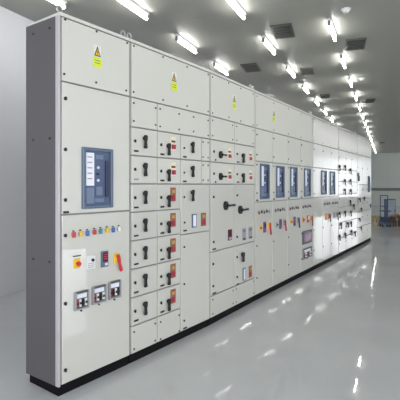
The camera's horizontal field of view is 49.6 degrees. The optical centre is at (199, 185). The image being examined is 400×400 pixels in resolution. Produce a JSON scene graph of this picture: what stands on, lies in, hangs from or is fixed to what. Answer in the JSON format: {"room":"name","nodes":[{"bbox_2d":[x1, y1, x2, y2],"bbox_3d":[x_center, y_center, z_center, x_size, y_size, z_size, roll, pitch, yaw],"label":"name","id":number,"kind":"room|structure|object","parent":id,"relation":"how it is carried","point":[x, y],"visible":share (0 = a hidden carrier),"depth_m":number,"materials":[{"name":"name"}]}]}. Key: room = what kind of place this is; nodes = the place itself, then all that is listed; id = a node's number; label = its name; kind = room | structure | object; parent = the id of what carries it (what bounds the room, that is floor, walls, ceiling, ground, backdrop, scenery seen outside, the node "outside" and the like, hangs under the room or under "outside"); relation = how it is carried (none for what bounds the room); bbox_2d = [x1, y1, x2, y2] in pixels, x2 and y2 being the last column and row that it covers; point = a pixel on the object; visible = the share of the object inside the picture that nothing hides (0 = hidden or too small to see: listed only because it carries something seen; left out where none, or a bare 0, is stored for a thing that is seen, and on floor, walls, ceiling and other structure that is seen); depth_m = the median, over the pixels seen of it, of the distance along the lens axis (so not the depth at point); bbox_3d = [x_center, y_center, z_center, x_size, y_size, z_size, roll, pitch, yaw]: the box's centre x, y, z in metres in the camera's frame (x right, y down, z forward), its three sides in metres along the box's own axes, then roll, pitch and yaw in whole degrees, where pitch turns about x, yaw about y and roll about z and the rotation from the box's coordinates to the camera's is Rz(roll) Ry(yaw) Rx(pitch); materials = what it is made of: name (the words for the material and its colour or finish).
{"room":"electrical room","nodes":[
{"label":"electrical room","id":0,"kind":"room"},
{"bbox_2d":[0,6,33,296],"bbox_3d":[1.611,-0.385,14.122,0.200,3.300,32.200,0,0,23],"label":"wall","id":1,"kind":"structure","parent":0,"point":[13,25],"depth_m":5.07,"materials":[{"name":"white paint"}]},
{"bbox_2d":[0,205,399,399],"bbox_3d":[6.856,1.325,11.852,11.630,0.120,32.600,0,0,23],"label":"floor","id":2,"kind":"structure","parent":0,"point":[332,332],"depth_m":3.34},
{"bbox_2d":[26,5,129,396],"bbox_3d":[-0.796,0.085,2.907,0.366,2.360,0.592,0,0,36],"label":"tall cabinet","id":3,"kind":"object","parent":2,"relation":"on","point":[77,70],"visible":1,"depth_m":2.72,"materials":[{"name":"grey metal"}]},
{"bbox_2d":[71,230,75,237],"bbox_3d":[-0.772,0.299,2.655,0.019,0.043,0.029,0,0,36],"label":"light","id":4,"kind":"object","parent":3,"relation":"attached to","point":[73,232],"depth_m":2.65,"materials":[{"name":"red plastic"}]},
{"bbox_2d":[86,255,94,269],"bbox_3d":[-0.695,0.493,2.765,0.015,0.085,0.072,0,0,36],"label":"switch","id":5,"kind":"object","parent":3,"relation":"attached to","point":[90,259],"depth_m":2.76,"materials":[{"name":"white plastic"}]},
{"bbox_2d":[114,253,122,270],"bbox_3d":[-0.556,0.526,2.947,0.038,0.125,0.061,0,0,23],"label":"switch","id":6,"kind":"object","parent":3,"relation":"attached to","point":[118,257],"depth_m":2.95,"materials":[{"name":"red plastic"}]},
{"bbox_2d":[126,32,209,363],"bbox_3d":[-0.332,0.085,3.562,0.366,2.360,1.015,0,0,35],"label":"tall cabinet","id":7,"kind":"object","parent":2,"relation":"on","point":[168,96],"visible":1,"depth_m":3.38,"materials":[{"name":"grey metal"}]},
{"bbox_2d":[206,65,254,325],"bbox_3d":[0.212,0.085,4.380,0.376,2.360,0.960,0,0,32],"label":"tall cabinet","id":8,"kind":"object","parent":2,"relation":"on","point":[231,115],"visible":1,"depth_m":4.22,"materials":[{"name":"grey metal"}]},
{"bbox_2d":[251,86,313,300],"bbox_3d":[0.998,0.085,5.635,0.366,2.360,1.992,0,0,32],"label":"tall cabinet","id":9,"kind":"object","parent":2,"relation":"on","point":[283,147],"visible":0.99,"depth_m":5.35,"materials":[{"name":"grey metal"}]},
{"bbox_2d":[268,222,271,234],"bbox_3d":[0.810,0.502,5.021,0.036,0.143,0.068,0,0,23],"label":"switch","id":10,"kind":"object","parent":9,"relation":"attached to","point":[269,223],"depth_m":5.02,"materials":[{"name":"red plastic"}]},
{"bbox_2d":[310,112,338,270],"bbox_3d":[1.912,0.085,7.071,0.366,2.360,1.407,0,0,32],"label":"tall cabinet","id":11,"kind":"object","parent":2,"relation":"on","point":[325,133],"visible":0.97,"depth_m":6.89,"materials":[{"name":"grey metal"}]},
{"bbox_2d":[336,123,356,256],"bbox_3d":[2.669,0.085,8.260,0.366,2.360,1.407,0,0,32],"label":"tall cabinet","id":12,"kind":"object","parent":2,"relation":"on","point":[347,140],"visible":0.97,"depth_m":8.11,"materials":[{"name":"grey metal"}]},
{"bbox_2d":[355,132,370,247],"bbox_3d":[3.429,0.085,9.447,0.372,2.360,1.407,0,0,32],"label":"tall cabinet","id":13,"kind":"object","parent":2,"relation":"on","point":[363,154],"visible":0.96,"depth_m":9.27,"materials":[{"name":"grey metal"}]},
{"bbox_2d":[371,215,381,225],"bbox_3d":[5.554,1.105,13.626,0.260,0.320,0.260,0,0,0],"label":"table","id":14,"kind":"object","parent":2,"relation":"on","point":[374,217],"visible":0.83,"depth_m":13.55,"materials":[{"name":"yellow wood"}]},
{"bbox_2d":[379,195,391,226],"bbox_3d":[5.649,0.783,13.210,0.280,0.964,0.270,0,0,0],"label":"trolley","id":15,"kind":"object","parent":2,"relation":"on","point":[383,220],"visible":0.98,"depth_m":13.15,"materials":[{"name":"blue metal"}]},
{"bbox_2d":[384,199,395,216],"bbox_3d":[6.461,0.865,14.719,0.280,0.800,0.310,0,0,0],"label":"base cabinet","id":16,"kind":"object","parent":2,"relation":"on","point":[391,202],"visible":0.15,"depth_m":14.58,"materials":[{"name":"blue"}]},
{"bbox_2d":[389,215,396,226],"bbox_3d":[5.932,1.100,13.295,0.150,0.330,0.250,0,0,0],"label":"wooden stool","id":17,"kind":"object","parent":2,"relation":"on","point":[392,217],"visible":0.94,"depth_m":13.19,"materials":[{"name":"brown wood"}]},
{"bbox_2d":[394,214,399,225],"bbox_3d":[6.185,1.085,13.458,0.200,0.360,0.280,0,0,0],"label":"wooden stool","id":18,"kind":"object","parent":2,"relation":"on","point":[397,215],"visible":0.77,"depth_m":13.42,"materials":[{"name":"brown wood"}]},
{"bbox_2d":[0,0,399,152],"bbox_3d":[6.856,-2.095,11.852,11.630,0.120,32.600,0,0,23],"label":"ceiling","id":19,"kind":"structure","parent":0,"point":[219,33],"depth_m":6.17,"materials":[{"name":"white paint"}]},
{"bbox_2d":[48,0,66,9],"bbox_3d":[-1.619,-1.988,4.492,0.044,0.094,0.672,0,0,23],"label":"lamp","id":20,"kind":"object","parent":19,"relation":"attached to","point":[64,2],"visible":0.97,"depth_m":4.72,"materials":[{"name":"white plastic"}]},
{"bbox_2d":[118,0,148,20],"bbox_3d":[-0.750,-1.988,4.814,0.044,0.094,0.672,0,0,23],"label":"lamp","id":21,"kind":"object","parent":19,"relation":"attached to","point":[132,3],"visible":1,"depth_m":4.87,"materials":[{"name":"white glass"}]},
{"bbox_2d":[175,34,197,53],"bbox_3d":[-0.186,-1.988,6.117,0.044,0.094,0.672,0,0,23],"label":"lamp","id":22,"kind":"object","parent":19,"relation":"attached to","point":[177,36],"visible":1,"depth_m":6.06,"materials":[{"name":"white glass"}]},
{"bbox_2d":[213,61,228,75],"bbox_3d":[0.362,-1.988,7.383,0.044,0.094,0.672,0,0,23],"label":"lamp","id":23,"kind":"object","parent":19,"relation":"attached to","point":[226,71],"visible":1,"depth_m":7.34,"materials":[{"name":"white plastic"}]},
{"bbox_2d":[227,0,245,20],"bbox_3d":[0.393,-1.988,4.799,0.044,0.094,0.672,0,0,23],"label":"lamp","id":24,"kind":"object","parent":19,"relation":"attached to","point":[237,7],"visible":1,"depth_m":4.86,"materials":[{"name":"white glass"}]},
{"bbox_2d":[240,63,260,72],"bbox_3d":[0.881,-2.027,7.480,0.270,0.016,0.500,0,0,18],"label":"ceiling vent","id":25,"kind":"object","parent":19,"relation":"in","point":[252,67],"visible":1,"depth_m":7.45,"materials":[{"name":"grey metal"}]},
{"bbox_2d":[262,35,275,55],"bbox_3d":[0.989,-1.988,6.175,0.044,0.094,0.672,0,0,23],"label":"lamp","id":26,"kind":"object","parent":19,"relation":"attached to","point":[265,40],"visible":1,"depth_m":6.12,"materials":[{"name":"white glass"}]},
{"bbox_2d":[270,23,294,38],"bbox_3d":[1.095,-2.027,5.711,0.270,0.016,0.500,0,0,18],"label":"ceiling vent","id":27,"kind":"object","parent":19,"relation":"in","point":[281,31],"visible":1,"depth_m":5.68,"materials":[{"name":"grey metal"}]},
{"bbox_2d":[286,64,295,77],"bbox_3d":[1.585,-1.988,7.552,0.044,0.094,0.672,0,0,23],"label":"lamp","id":28,"kind":"object","parent":19,"relation":"attached to","point":[289,69],"visible":1,"depth_m":7.50,"materials":[{"name":"white plastic"}]},
{"bbox_2d":[302,83,308,93],"bbox_3d":[2.180,-1.988,8.928,0.044,0.094,0.672,0,0,23],"label":"lamp","id":29,"kind":"object","parent":19,"relation":"attached to","point":[304,86],"visible":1,"depth_m":8.84,"materials":[{"name":"white plastic"}]},
{"bbox_2d":[300,67,313,74],"bbox_3d":[1.905,-2.027,7.709,0.220,0.016,0.420,0,0,18],"label":"ceiling vent","id":30,"kind":"object","parent":19,"relation":"in","point":[304,71],"visible":1,"depth_m":7.69,"materials":[{"name":"grey metal"}]},
{"bbox_2d":[320,94,329,98],"bbox_3d":[2.849,-2.027,9.867,0.220,0.016,0.420,0,0,18],"label":"ceiling vent","id":31,"kind":"object","parent":19,"relation":"in","point":[322,96],"visible":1,"depth_m":9.86,"materials":[{"name":"grey metal"}]},
{"bbox_2d":[327,18,336,41],"bbox_3d":[1.703,-1.988,5.572,0.044,0.094,0.672,0,0,23],"label":"lamp","id":32,"kind":"object","parent":19,"relation":"attached to","point":[330,23],"visible":1,"depth_m":5.49,"materials":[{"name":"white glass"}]},
{"bbox_2d":[340,52,345,68],"bbox_3d":[2.295,-1.988,6.939,0.044,0.094,0.672,0,0,23],"label":"lamp","id":33,"kind":"object","parent":19,"relation":"attached to","point":[342,58],"visible":1,"depth_m":6.83,"materials":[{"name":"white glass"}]},
{"bbox_2d":[341,7,350,13],"bbox_3d":[1.685,-2.013,4.998,0.109,0.045,0.109,0,0,23],"label":"smoke detector","id":34,"kind":"object","parent":19,"relation":"attached to","point":[345,10],"visible":1,"depth_m":4.97,"materials":[{"name":"white plastic"}]},
{"bbox_2d":[348,75,352,87],"bbox_3d":[2.886,-1.988,8.307,0.044,0.094,0.672,0,0,23],"label":"lamp","id":35,"kind":"object","parent":19,"relation":"attached to","point":[349,76],"visible":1,"depth_m":8.20,"materials":[{"name":"white plastic"}]},
{"bbox_2d":[345,37,366,50],"bbox_3d":[2.240,-2.027,6.236,0.270,0.016,0.500,0,0,18],"label":"ceiling vent","id":36,"kind":"object","parent":19,"relation":"in","point":[357,43],"visible":1,"depth_m":6.22,"materials":[{"name":"grey metal"}]},
{"bbox_2d":[365,99,375,102],"bbox_3d":[4.080,-2.027,10.391,0.220,0.016,0.420,0,0,18],"label":"ceiling vent","id":37,"kind":"object","parent":19,"relation":"in","point":[366,100],"visible":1,"depth_m":10.35,"materials":[{"name":"grey metal"}]},
{"bbox_2d":[370,153,399,205],"bbox_3d":[13.290,-0.385,26.720,11.630,3.300,0.200,0,0,23],"label":"wall","id":38,"kind":"structure","parent":0,"point":[385,167],"depth_m":27.31,"materials":[{"name":"white paint"}]},
{"bbox_2d":[371,188,399,190],"bbox_3d":[13.240,0.250,26.605,11.230,0.170,0.050,0,0,23],"label":"trim","id":39,"kind":"structure","parent":38,"relation":"attached to","point":[372,189],"depth_m":27.25,"materials":[{"name":"grey metal"}]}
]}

